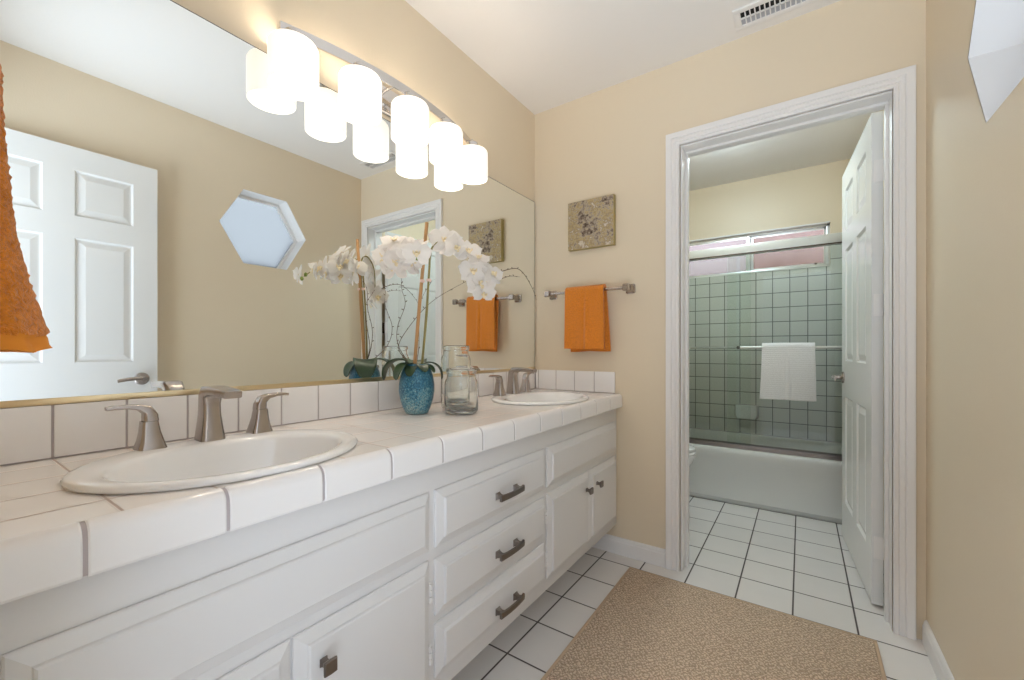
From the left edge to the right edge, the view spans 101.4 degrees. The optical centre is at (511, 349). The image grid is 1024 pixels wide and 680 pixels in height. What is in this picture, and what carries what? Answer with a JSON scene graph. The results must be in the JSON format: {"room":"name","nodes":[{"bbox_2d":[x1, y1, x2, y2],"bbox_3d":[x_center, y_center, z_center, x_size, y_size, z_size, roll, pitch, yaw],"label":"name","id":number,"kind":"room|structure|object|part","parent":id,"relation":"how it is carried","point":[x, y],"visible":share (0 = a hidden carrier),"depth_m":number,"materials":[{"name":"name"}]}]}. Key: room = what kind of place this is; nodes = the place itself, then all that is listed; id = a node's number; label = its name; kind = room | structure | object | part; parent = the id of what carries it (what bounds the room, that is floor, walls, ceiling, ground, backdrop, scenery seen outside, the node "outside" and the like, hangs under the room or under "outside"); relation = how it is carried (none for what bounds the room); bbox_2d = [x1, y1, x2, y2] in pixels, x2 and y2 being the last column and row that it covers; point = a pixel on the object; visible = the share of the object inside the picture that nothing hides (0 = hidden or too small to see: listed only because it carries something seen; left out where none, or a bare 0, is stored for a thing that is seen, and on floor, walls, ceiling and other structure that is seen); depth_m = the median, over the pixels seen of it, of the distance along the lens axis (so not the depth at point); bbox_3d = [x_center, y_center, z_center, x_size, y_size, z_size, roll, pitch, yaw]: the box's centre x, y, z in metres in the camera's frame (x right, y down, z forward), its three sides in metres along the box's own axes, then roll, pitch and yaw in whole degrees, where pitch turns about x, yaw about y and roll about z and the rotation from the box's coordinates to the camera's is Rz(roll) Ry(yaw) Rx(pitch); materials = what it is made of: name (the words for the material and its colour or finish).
{"room":"bathroom","nodes":[
{"label":"bathroom","id":0,"kind":"room"},
{"bbox_2d":[0,0,534,408],"bbox_3d":[-0.508,-0.164,1.643,0.120,2.440,2.345,0,0,35],"label":"wall","id":1,"kind":"structure","parent":0,"point":[391,36],"depth_m":1.69,"materials":[{"name":"beige paint"}]},
{"bbox_2d":[0,371,534,465],"bbox_3d":[-0.455,0.170,1.605,0.010,0.112,2.082,0,0,35],"label":"backsplash","id":2,"kind":"structure","parent":1,"relation":"attached to","point":[31,433],"depth_m":1.03,"materials":[{"name":"white tile"}]},
{"bbox_2d":[0,0,534,407],"bbox_3d":[-0.457,-0.377,1.602,0.008,0.981,2.074,0,0,35],"label":"wall mirror","id":3,"kind":"object","parent":1,"relation":"attached to","point":[185,223],"visible":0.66,"depth_m":1.11,"materials":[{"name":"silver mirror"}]},
{"bbox_2d":[267,20,487,184],"bbox_3d":[-0.388,-0.873,1.546,0.186,0.213,0.948,0,0,35],"label":"vanity light","id":4,"kind":"object","parent":1,"relation":"attached to","point":[292,52],"visible":1,"depth_m":1.41,"materials":[{"name":"white glass"}]},
{"bbox_3d":[-0.638,-0.830,1.225,0.135,0.128,0.135,0,0,35],"label":"lamp shade","id":5,"kind":"part","parent":4,"relation":"part of","materials":[{"name":"white glass"}]},
{"bbox_3d":[-0.496,-0.830,1.370,0.135,0.128,0.135,0,0,35],"label":"lamp shade","id":6,"kind":"part","parent":4,"relation":"part of","materials":[{"name":"white glass"}]},
{"bbox_3d":[-0.447,-0.957,1.530,0.069,0.012,0.011,0,0,35],"label":"arm","id":7,"kind":"part","parent":4,"relation":"part of","materials":[{"name":"silver metal"}]},
{"bbox_3d":[-0.451,-0.929,1.600,0.021,0.100,0.180,0,0,35],"label":"plate","id":8,"kind":"part","parent":4,"relation":"part of","materials":[{"name":"silver metal"}]},
{"bbox_3d":[-0.371,-0.830,1.527,0.135,0.128,0.135,0,0,35],"label":"lamp shade","id":9,"kind":"part","parent":4,"relation":"part of","materials":[{"name":"white glass"}]},
{"bbox_3d":[-0.267,-0.830,1.698,0.135,0.128,0.135,0,0,35],"label":"lamp shade","id":10,"kind":"part","parent":4,"relation":"part of","materials":[{"name":"white glass"}]},
{"bbox_3d":[-0.177,-0.830,1.879,0.135,0.128,0.135,0,0,35],"label":"lamp shade","id":11,"kind":"part","parent":4,"relation":"part of","materials":[{"name":"white glass"}]},
{"bbox_2d":[405,0,878,190],"bbox_3d":[0.758,-1.434,1.863,2.015,0.100,4.245,0,0,35],"label":"ceiling","id":12,"kind":"structure","parent":0,"point":[546,54],"depth_m":1.91,"materials":[{"name":"white paint"}]},
{"bbox_2d":[732,0,818,31],"bbox_3d":[1.083,-1.380,1.660,0.360,0.007,0.130,0,0,35],"label":"ceiling vent","id":13,"kind":"object","parent":12,"relation":"in","point":[759,11],"visible":1,"depth_m":1.70,"materials":[{"name":"white metal"}]},
{"bbox_2d":[451,496,937,679],"bbox_3d":[0.758,1.096,1.863,2.015,0.080,4.245,0,0,35],"label":"floor","id":14,"kind":"structure","parent":0,"point":[798,566],"depth_m":1.87,"materials":[{"name":"tile"}]},
{"bbox_2d":[0,409,615,679],"bbox_3d":[-0.230,0.672,1.450,0.554,0.768,2.082,0,0,35],"label":"vanity cabinet","id":15,"kind":"object","parent":14,"relation":"on","point":[412,576],"visible":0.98,"depth_m":0.89,"materials":[{"name":"white paint"}]},
{"bbox_3d":[-0.407,0.441,0.785,0.021,0.150,0.698,0,0,35],"label":"false drawer","id":16,"kind":"part","parent":15,"relation":"part of","materials":[{"name":"white paint"}]},
{"bbox_3d":[-0.508,0.701,0.639,0.021,0.319,0.343,0,0,35],"label":"door","id":17,"kind":"part","parent":15,"relation":"part of","materials":[{"name":"white paint"}]},
{"bbox_2d":[0,389,621,604],"bbox_3d":[-0.239,0.259,1.457,0.532,0.070,2.082,0,0,35],"label":"countertop","id":18,"kind":"structure","parent":15,"relation":"on","point":[52,535],"depth_m":0.70,"materials":[{"name":"tile"}]},
{"bbox_2d":[104,385,288,450],"bbox_3d":[-0.683,0.150,0.977,0.155,0.129,0.367,0,0,35],"label":"faucet","id":19,"kind":"object","parent":18,"relation":"on","point":[209,426],"visible":1,"depth_m":0.98,"materials":[{"name":"silver metal"}]},
{"bbox_3d":[-0.805,0.135,0.889,0.030,0.038,0.084,0,0,35],"label":"lever","id":20,"kind":"part","parent":19,"relation":"part of","materials":[{"name":"silver metal"}]},
{"bbox_3d":[-0.788,0.184,0.913,0.051,0.060,0.051,0,0,35],"label":"handle","id":21,"kind":"part","parent":19,"relation":"part of","materials":[{"name":"silver metal"}]},
{"bbox_3d":[-0.683,0.150,0.977,0.155,0.129,0.053,0,0,35],"label":"spout","id":22,"kind":"part","parent":19,"relation":"part of","materials":[{"name":"silver metal"}]},
{"bbox_3d":[-0.661,0.184,1.098,0.051,0.060,0.051,0,0,35],"label":"handle","id":23,"kind":"part","parent":19,"relation":"part of","materials":[{"name":"silver metal"}]},
{"bbox_3d":[-0.644,0.135,1.122,0.030,0.038,0.084,0,0,35],"label":"lever","id":24,"kind":"part","parent":19,"relation":"part of","materials":[{"name":"silver metal"}]},
{"bbox_2d":[60,429,357,493],"bbox_3d":[-0.588,0.295,0.894,0.422,0.164,0.514,0,0,35],"label":"sink","id":25,"kind":"object","parent":18,"relation":"in","point":[188,464],"visible":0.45,"depth_m":0.90,"materials":[{"name":"white ceramic"}]},
{"bbox_2d":[371,222,535,413],"bbox_3d":[-0.223,-0.115,1.589,0.345,0.681,0.701,0,0,35],"label":"potted orchid","id":26,"kind":"object","parent":18,"relation":"on","point":[396,254],"visible":1,"depth_m":1.48,"materials":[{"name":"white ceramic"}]},
{"bbox_3d":[-0.437,-0.336,1.449,0.105,0.086,0.021,0,-18,16],"label":"flower","id":27,"kind":"part","parent":26,"relation":"part of","materials":[{"name":"white plant"}]},
{"bbox_3d":[-0.398,-0.347,1.440,0.122,0.099,0.024,0,-23,-10],"label":"flower","id":28,"kind":"part","parent":26,"relation":"part of","materials":[{"name":"white plant"}]},
{"bbox_3d":[-0.408,-0.298,1.464,0.116,0.095,0.023,0,-6,16],"label":"flower","id":29,"kind":"part","parent":26,"relation":"part of","materials":[{"name":"white plant"}]},
{"bbox_3d":[-0.397,-0.374,1.423,0.099,0.081,0.020,0,-42,-5],"label":"flower","id":30,"kind":"part","parent":26,"relation":"part of","materials":[{"name":"white plant"}]},
{"bbox_3d":[-0.374,-0.302,1.369,0.105,0.086,0.021,0,22,11],"label":"flower","id":31,"kind":"part","parent":26,"relation":"part of","materials":[{"name":"white plant"}]},
{"bbox_3d":[-0.351,-0.322,1.352,0.110,0.090,0.022,0,-6,23],"label":"flower","id":32,"kind":"part","parent":26,"relation":"part of","materials":[{"name":"white plant"}]},
{"bbox_3d":[-0.368,-0.313,1.453,0.116,0.095,0.023,0,0,-26],"label":"flower","id":33,"kind":"part","parent":26,"relation":"part of","materials":[{"name":"white plant"}]},
{"bbox_3d":[-0.322,-0.316,1.325,0.094,0.077,0.018,0,-10,1],"label":"flower","id":34,"kind":"part","parent":26,"relation":"part of","materials":[{"name":"white plant"}]},
{"bbox_3d":[-0.336,-0.351,1.397,0.105,0.086,0.021,0,-27,-19],"label":"flower","id":35,"kind":"part","parent":26,"relation":"part of","materials":[{"name":"white plant"}]},
{"bbox_3d":[-0.318,-0.306,1.362,0.094,0.077,0.018,0,18,-37],"label":"flower","id":36,"kind":"part","parent":26,"relation":"part of","materials":[{"name":"white plant"}]},
{"bbox_3d":[-0.287,-0.298,1.262,0.094,0.077,0.018,0,-5,-12],"label":"flower","id":37,"kind":"part","parent":26,"relation":"part of","materials":[{"name":"white plant"}]},
{"bbox_3d":[-0.342,0.138,1.504,0.125,0.176,0.125,0,0,35],"label":"pot","id":38,"kind":"part","parent":26,"relation":"part of","materials":[{"name":"blue ceramic"}]},
{"bbox_3d":[-0.294,-0.333,1.338,0.072,0.017,0.088,-43,3,-3],"label":"flower","id":39,"kind":"part","parent":26,"relation":"part of","materials":[{"name":"white plant"}]},
{"bbox_3d":[-0.213,-0.167,1.527,0.166,0.460,0.173,0,0,35],"label":"stem","id":40,"kind":"part","parent":26,"relation":"part of","materials":[{"name":"yellow"}]},
{"bbox_3d":[-0.242,-0.406,1.513,0.127,0.104,0.025,0,-8,-20],"label":"flower","id":41,"kind":"part","parent":26,"relation":"part of","materials":[{"name":"white plant"}]},
{"bbox_3d":[-0.224,-0.388,1.542,0.105,0.021,0.086,0,-40,-24],"label":"flower","id":42,"kind":"part","parent":26,"relation":"part of","materials":[{"name":"white plant"}]},
{"bbox_3d":[-0.204,-0.378,1.503,0.022,0.090,0.110,8,5,41],"label":"flower","id":43,"kind":"part","parent":26,"relation":"part of","materials":[{"name":"white plant"}]},
{"bbox_3d":[-0.162,-0.371,1.543,0.105,0.086,0.021,0,-17,-19],"label":"flower","id":44,"kind":"part","parent":26,"relation":"part of","materials":[{"name":"white plant"}]},
{"bbox_3d":[-0.143,-0.298,1.522,0.110,0.090,0.022,0,0,-19],"label":"flower","id":45,"kind":"part","parent":26,"relation":"part of","materials":[{"name":"white plant"}]},
{"bbox_3d":[-0.129,-0.344,1.552,0.099,0.020,0.081,0,44,-29],"label":"flower","id":46,"kind":"part","parent":26,"relation":"part of","materials":[{"name":"white plant"}]},
{"bbox_3d":[-0.115,-0.259,1.544,0.127,0.104,0.025,0,11,-25],"label":"flower","id":47,"kind":"part","parent":26,"relation":"part of","materials":[{"name":"white plant"}]},
{"bbox_3d":[-0.103,-0.216,1.540,0.094,0.077,0.018,0,28,-15],"label":"flower","id":48,"kind":"part","parent":26,"relation":"part of","materials":[{"name":"white plant"}]},
{"bbox_3d":[-0.077,-0.291,1.562,0.105,0.086,0.021,0,-18,-43],"label":"flower","id":49,"kind":"part","parent":26,"relation":"part of","materials":[{"name":"white plant"}]},
{"bbox_2d":[441,345,470,407],"bbox_3d":[-0.219,0.104,1.635,0.116,0.243,0.116,0,0,35],"label":"glass jar","id":50,"kind":"object","parent":18,"relation":"on","point":[454,356],"visible":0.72,"depth_m":1.59,"materials":[{"name":"clear glass"}]},
{"bbox_2d":[444,368,477,414],"bbox_3d":[-0.183,0.146,1.512,0.122,0.160,0.122,0,0,35],"label":"glass jar","id":51,"kind":"object","parent":18,"relation":"on","point":[461,384],"visible":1,"depth_m":1.46,"materials":[{"name":"clear glass"}]},
{"bbox_2d":[489,367,536,395],"bbox_3d":[0.046,0.150,2.035,0.155,0.129,0.367,0,0,35],"label":"faucet","id":52,"kind":"object","parent":18,"relation":"on","point":[512,384],"visible":1,"depth_m":2.04,"materials":[{"name":"silver metal"}]},
{"bbox_3d":[-0.075,0.135,1.947,0.030,0.038,0.084,0,0,35],"label":"lever","id":53,"kind":"part","parent":52,"relation":"part of","materials":[{"name":"silver metal"}]},
{"bbox_3d":[-0.059,0.184,1.971,0.051,0.060,0.051,0,0,35],"label":"handle","id":54,"kind":"part","parent":52,"relation":"part of","materials":[{"name":"silver metal"}]},
{"bbox_3d":[0.046,0.150,2.035,0.155,0.129,0.053,0,0,35],"label":"spout","id":55,"kind":"part","parent":52,"relation":"part of","materials":[{"name":"silver metal"}]},
{"bbox_3d":[0.069,0.184,2.155,0.051,0.060,0.051,0,0,35],"label":"handle","id":56,"kind":"part","parent":52,"relation":"part of","materials":[{"name":"silver metal"}]},
{"bbox_3d":[0.085,0.135,2.179,0.030,0.038,0.084,0,0,35],"label":"lever","id":57,"kind":"part","parent":52,"relation":"part of","materials":[{"name":"silver metal"}]},
{"bbox_2d":[491,391,588,405],"bbox_3d":[0.133,0.295,1.938,0.422,0.164,0.514,0,0,35],"label":"sink","id":58,"kind":"object","parent":18,"relation":"in","point":[532,398],"visible":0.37,"depth_m":2.03,"materials":[{"name":"white ceramic"}]},
{"bbox_3d":[-0.358,0.610,0.813,0.028,0.029,0.027,0,0,35],"label":"knob","id":59,"kind":"part","parent":15,"relation":"part of","materials":[{"name":"grey"}]},
{"bbox_3d":[-0.308,0.701,0.928,0.021,0.319,0.349,0,0,35],"label":"door","id":60,"kind":"part","parent":15,"relation":"part of","materials":[{"name":"white paint"}]},
{"bbox_3d":[-0.036,0.786,1.322,0.021,0.140,0.563,0,0,35],"label":"drawer","id":61,"kind":"part","parent":15,"relation":"part of","materials":[{"name":"white paint"}]},
{"bbox_3d":[-0.036,0.620,1.322,0.021,0.148,0.563,0,0,35],"label":"drawer","id":62,"kind":"part","parent":15,"relation":"part of","materials":[{"name":"white paint"}]},
{"bbox_3d":[-0.036,0.441,1.322,0.021,0.150,0.563,0,0,35],"label":"drawer","id":63,"kind":"part","parent":15,"relation":"part of","materials":[{"name":"white paint"}]},
{"bbox_3d":[-0.003,0.804,1.321,0.034,0.022,0.128,0,0,35],"label":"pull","id":64,"kind":"part","parent":15,"relation":"part of","materials":[{"name":"grey metal"}]},
{"bbox_3d":[-0.003,0.629,1.321,0.034,0.022,0.128,0,0,35],"label":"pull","id":65,"kind":"part","parent":15,"relation":"part of","materials":[{"name":"grey metal"}]},
{"bbox_3d":[-0.003,0.450,1.321,0.034,0.022,0.128,0,0,35],"label":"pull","id":66,"kind":"part","parent":15,"relation":"part of","materials":[{"name":"grey metal"}]},
{"bbox_3d":[0.239,0.701,1.721,0.021,0.319,0.365,0,0,35],"label":"door","id":67,"kind":"part","parent":15,"relation":"part of","materials":[{"name":"white paint"}]},
{"bbox_3d":[0.334,0.441,1.859,0.021,0.150,0.700,0,0,35],"label":"false drawer","id":68,"kind":"part","parent":15,"relation":"part of","materials":[{"name":"white paint"}]},
{"bbox_3d":[0.336,0.610,1.819,0.028,0.029,0.027,0,0,35],"label":"knob","id":69,"kind":"part","parent":15,"relation":"part of","materials":[{"name":"grey metal"}]},
{"bbox_3d":[0.401,0.610,1.912,0.028,0.029,0.027,0,0,35],"label":"knob","id":70,"kind":"part","parent":15,"relation":"part of","materials":[{"name":"grey metal"}]},
{"bbox_3d":[0.439,0.701,2.010,0.021,0.319,0.332,0,0,35],"label":"door","id":71,"kind":"part","parent":15,"relation":"part of","materials":[{"name":"white paint"}]},
{"bbox_2d":[689,444,695,466],"bbox_3d":[0.857,0.658,2.805,0.696,0.794,0.440,0,0,35],"label":"toilet","id":72,"kind":"object","parent":14,"relation":"on","point":[692,450],"visible":0.07,"depth_m":2.59,"materials":[{"name":"white ceramic"}]},
{"bbox_3d":[0.940,0.614,2.748,0.490,0.027,0.368,0,0,35],"label":"lid","id":73,"kind":"part","parent":72,"relation":"part of","materials":[{"name":"white ceramic"}]},
{"bbox_3d":[0.940,0.855,2.748,0.490,0.402,0.364,0,0,35],"label":"bowl","id":74,"kind":"part","parent":72,"relation":"part of","materials":[{"name":"white ceramic"}]},
{"bbox_2d":[541,567,886,679],"bbox_3d":[0.531,1.050,1.173,0.906,0.010,1.442,0,0,35],"label":"rug","id":75,"kind":"object","parent":14,"relation":"on","point":[649,626],"visible":1,"depth_m":1.50,"materials":[{"name":"beige carpet"}]},
{"bbox_2d":[689,427,841,523],"bbox_3d":[1.649,0.863,3.154,1.597,0.384,0.688,0,0,35],"label":"bathtub","id":76,"kind":"object","parent":14,"relation":"on","point":[809,487],"visible":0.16,"depth_m":2.78,"materials":[{"name":"white ceramic"}]},
{"bbox_2d":[689,232,841,460],"bbox_3d":[1.484,-0.020,2.915,1.596,1.380,0.130,0,0,36],"label":"shower enclosure","id":77,"kind":"object","parent":76,"relation":"on","point":[833,238],"visible":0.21,"depth_m":2.75,"materials":[{"name":"silver metal"}]},
{"bbox_3d":[1.483,-0.680,2.914,1.595,0.060,0.074,0,0,35],"label":"header rail","id":78,"kind":"part","parent":77,"relation":"part of","materials":[{"name":"white metal"}]},
{"bbox_2d":[759,342,816,401],"bbox_3d":[1.745,0.138,2.660,0.304,0.368,0.072,0,0,35],"label":"bath towel","id":79,"kind":"object","parent":77,"relation":"hanging from","point":[788,370],"visible":1,"depth_m":2.63,"materials":[{"name":"white fabric"}]},
{"bbox_2d":[535,0,925,639],"bbox_3d":[0.855,-0.164,2.048,1.665,2.440,0.130,0,0,35],"label":"wall","id":80,"kind":"structure","parent":0,"point":[610,140],"depth_m":2.07,"materials":[{"name":"beige paint"}]},
{"bbox_2d":[535,370,614,392],"bbox_3d":[0.337,0.170,2.319,0.482,0.112,0.010,0,0,35],"label":"backsplash","id":81,"kind":"structure","parent":80,"relation":"attached to","point":[585,381],"depth_m":2.30,"materials":[{"name":"white tile"}]},
{"bbox_2d":[544,283,635,299],"bbox_3d":[0.399,-0.312,2.232,0.496,0.048,0.082,0,0,35],"label":"towel bar","id":82,"kind":"object","parent":80,"relation":"attached to","point":[629,288],"visible":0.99,"depth_m":2.13,"materials":[{"name":"silver metal"}]},
{"bbox_3d":[0.215,-0.312,2.360,0.048,0.048,0.082,0,0,35],"label":"post","id":83,"kind":"part","parent":82,"relation":"part of","materials":[{"name":"silver metal"}]},
{"bbox_2d":[564,284,610,351],"bbox_3d":[0.394,-0.164,2.205,0.245,0.350,0.065,0,0,35],"label":"hand towel","id":84,"kind":"object","parent":82,"relation":"hanging from","point":[587,328],"visible":1,"depth_m":2.18,"materials":[{"name":"orange fabric"}]},
{"bbox_3d":[0.583,-0.312,2.105,0.048,0.048,0.082,0,0,35],"label":"post","id":85,"kind":"part","parent":82,"relation":"part of","materials":[{"name":"silver metal"}]},
{"bbox_2d":[568,194,615,251],"bbox_3d":[0.424,-0.676,2.246,0.262,0.260,0.030,0,0,35],"label":"picture","id":86,"kind":"object","parent":80,"relation":"attached to","point":[591,222],"visible":1,"depth_m":2.23,"materials":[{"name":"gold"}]},
{"bbox_2d":[592,534,665,567],"bbox_3d":[0.561,1.014,2.163,0.450,0.085,0.013,0,0,35],"label":"baseboard","id":87,"kind":"structure","parent":80,"relation":"attached to","point":[639,551],"depth_m":2.12,"materials":[{"name":"white paint"}]},
{"bbox_2d":[680,90,892,629],"bbox_3d":[1.155,0.038,1.843,0.766,2.036,0.134,0,0,35],"label":"trim","id":88,"kind":"structure","parent":80,"relation":"attached to","point":[881,101],"depth_m":1.77,"materials":[{"name":"white paint"}]},
{"bbox_2d":[666,65,915,639],"bbox_3d":[1.111,0.008,1.781,0.886,2.096,0.018,0,0,35],"label":"trim","id":89,"kind":"structure","parent":80,"relation":"attached to","point":[902,81],"depth_m":1.55,"materials":[{"name":"white paint"}]},
{"bbox_2d":[831,111,883,605],"bbox_3d":[1.654,0.034,2.024,0.097,2.020,0.808,0,0,30],"label":"door","id":90,"kind":"structure","parent":80,"relation":"in","point":[861,377],"depth_m":1.86,"materials":[{"name":"white paint"}]},
{"bbox_3d":[1.790,0.151,2.299,0.057,0.064,0.140,0,0,35],"label":"handle","id":91,"kind":"part","parent":90,"relation":"part of","materials":[{"name":"silver metal"}]},
{"bbox_3d":[1.501,0.811,1.715,0.031,0.090,0.003,0,0,35],"label":"hinge plate","id":92,"kind":"part","parent":90,"relation":"part of","materials":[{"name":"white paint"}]},
{"bbox_3d":[1.501,-0.184,1.715,0.031,0.090,0.003,0,0,35],"label":"hinge plate","id":93,"kind":"part","parent":90,"relation":"part of","materials":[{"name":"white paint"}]},
{"bbox_3d":[1.501,-0.734,1.715,0.031,0.090,0.003,0,0,35],"label":"hinge plate","id":94,"kind":"part","parent":90,"relation":"part of","materials":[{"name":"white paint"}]},
{"bbox_2d":[689,159,849,240],"bbox_3d":[1.907,-0.164,3.527,1.615,2.440,0.200,0,0,35],"label":"wall","id":95,"kind":"structure","parent":0,"point":[809,195],"depth_m":3.31,"materials":[{"name":"beige paint"}]},
{"bbox_2d":[689,221,829,278],"bbox_3d":[1.939,-0.786,3.422,1.048,0.333,0.087,0,0,35],"label":"window","id":96,"kind":"structure","parent":95,"relation":"in","point":[825,226],"depth_m":3.35,"materials":[{"name":"silver metal"}]},
{"bbox_2d":[689,244,841,441],"bbox_3d":[1.847,-0.039,3.441,1.615,1.470,0.008,0,0,35],"label":"tile wall","id":97,"kind":"structure","parent":95,"relation":"attached to","point":[804,305],"depth_m":3.35,"materials":[{"name":"tile"}]},
{"bbox_2d":[735,404,758,419],"bbox_3d":[1.887,0.498,3.373,0.172,0.115,0.056,0,0,35],"label":"soap dish","id":98,"kind":"object","parent":97,"relation":"attached to","point":[743,411],"visible":1,"depth_m":3.35,"materials":[{"name":"white ceramic"}]},
{"bbox_2d":[880,0,1023,679],"bbox_3d":[1.498,-0.164,1.382,0.150,2.440,4.195,0,0,35],"label":"wall","id":99,"kind":"structure","parent":0,"point":[975,167],"depth_m":1.11,"materials":[{"name":"beige paint"}]},
{"bbox_2d":[922,620,954,679],"bbox_3d":[0.924,1.014,0.694,0.013,0.085,1.980,0,0,35],"label":"baseboard","id":100,"kind":"structure","parent":99,"relation":"attached to","point":[942,671],"depth_m":1.37,"materials":[{"name":"white paint"}]},
{"bbox_2d":[968,0,1023,122],"bbox_3d":[1.150,-0.794,0.872,0.154,0.511,0.590,0,0,35],"label":"window","id":101,"kind":"structure","parent":99,"relation":"in","point":[996,50],"depth_m":1.08,"materials":[{"name":"white paint"}]},
{"bbox_3d":[-0.403,-0.164,0.225,1.665,2.440,0.130,0,0,35],"label":"wall","id":102,"kind":"structure","parent":0,"visible":0},
{"bbox_3d":[-0.628,-0.407,0.483,0.160,0.182,0.038,0,0,35],"label":"towel ring","id":103,"kind":"object","parent":102,"relation":"attached to","visible":0},
{"bbox_2d":[0,64,51,352],"bbox_3d":[-0.617,-0.171,0.501,0.238,0.349,0.076,0,0,35],"label":"hand towel","id":104,"kind":"object","parent":103,"relation":"hanging from","point":[23,328],"visible":1,"depth_m":0.45,"materials":[{"name":"orange fabric"}]},
{"label":"outside","id":105,"kind":"structure","parent":0,"visible":0},
{"bbox_2d":[750,230,823,270],"bbox_3d":[6.713,-0.834,5.338,6.470,3.780,0.260,0,0,35],"label":"wall","id":106,"kind":"structure","parent":105,"point":[816,254],"depth_m":6.76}
]}

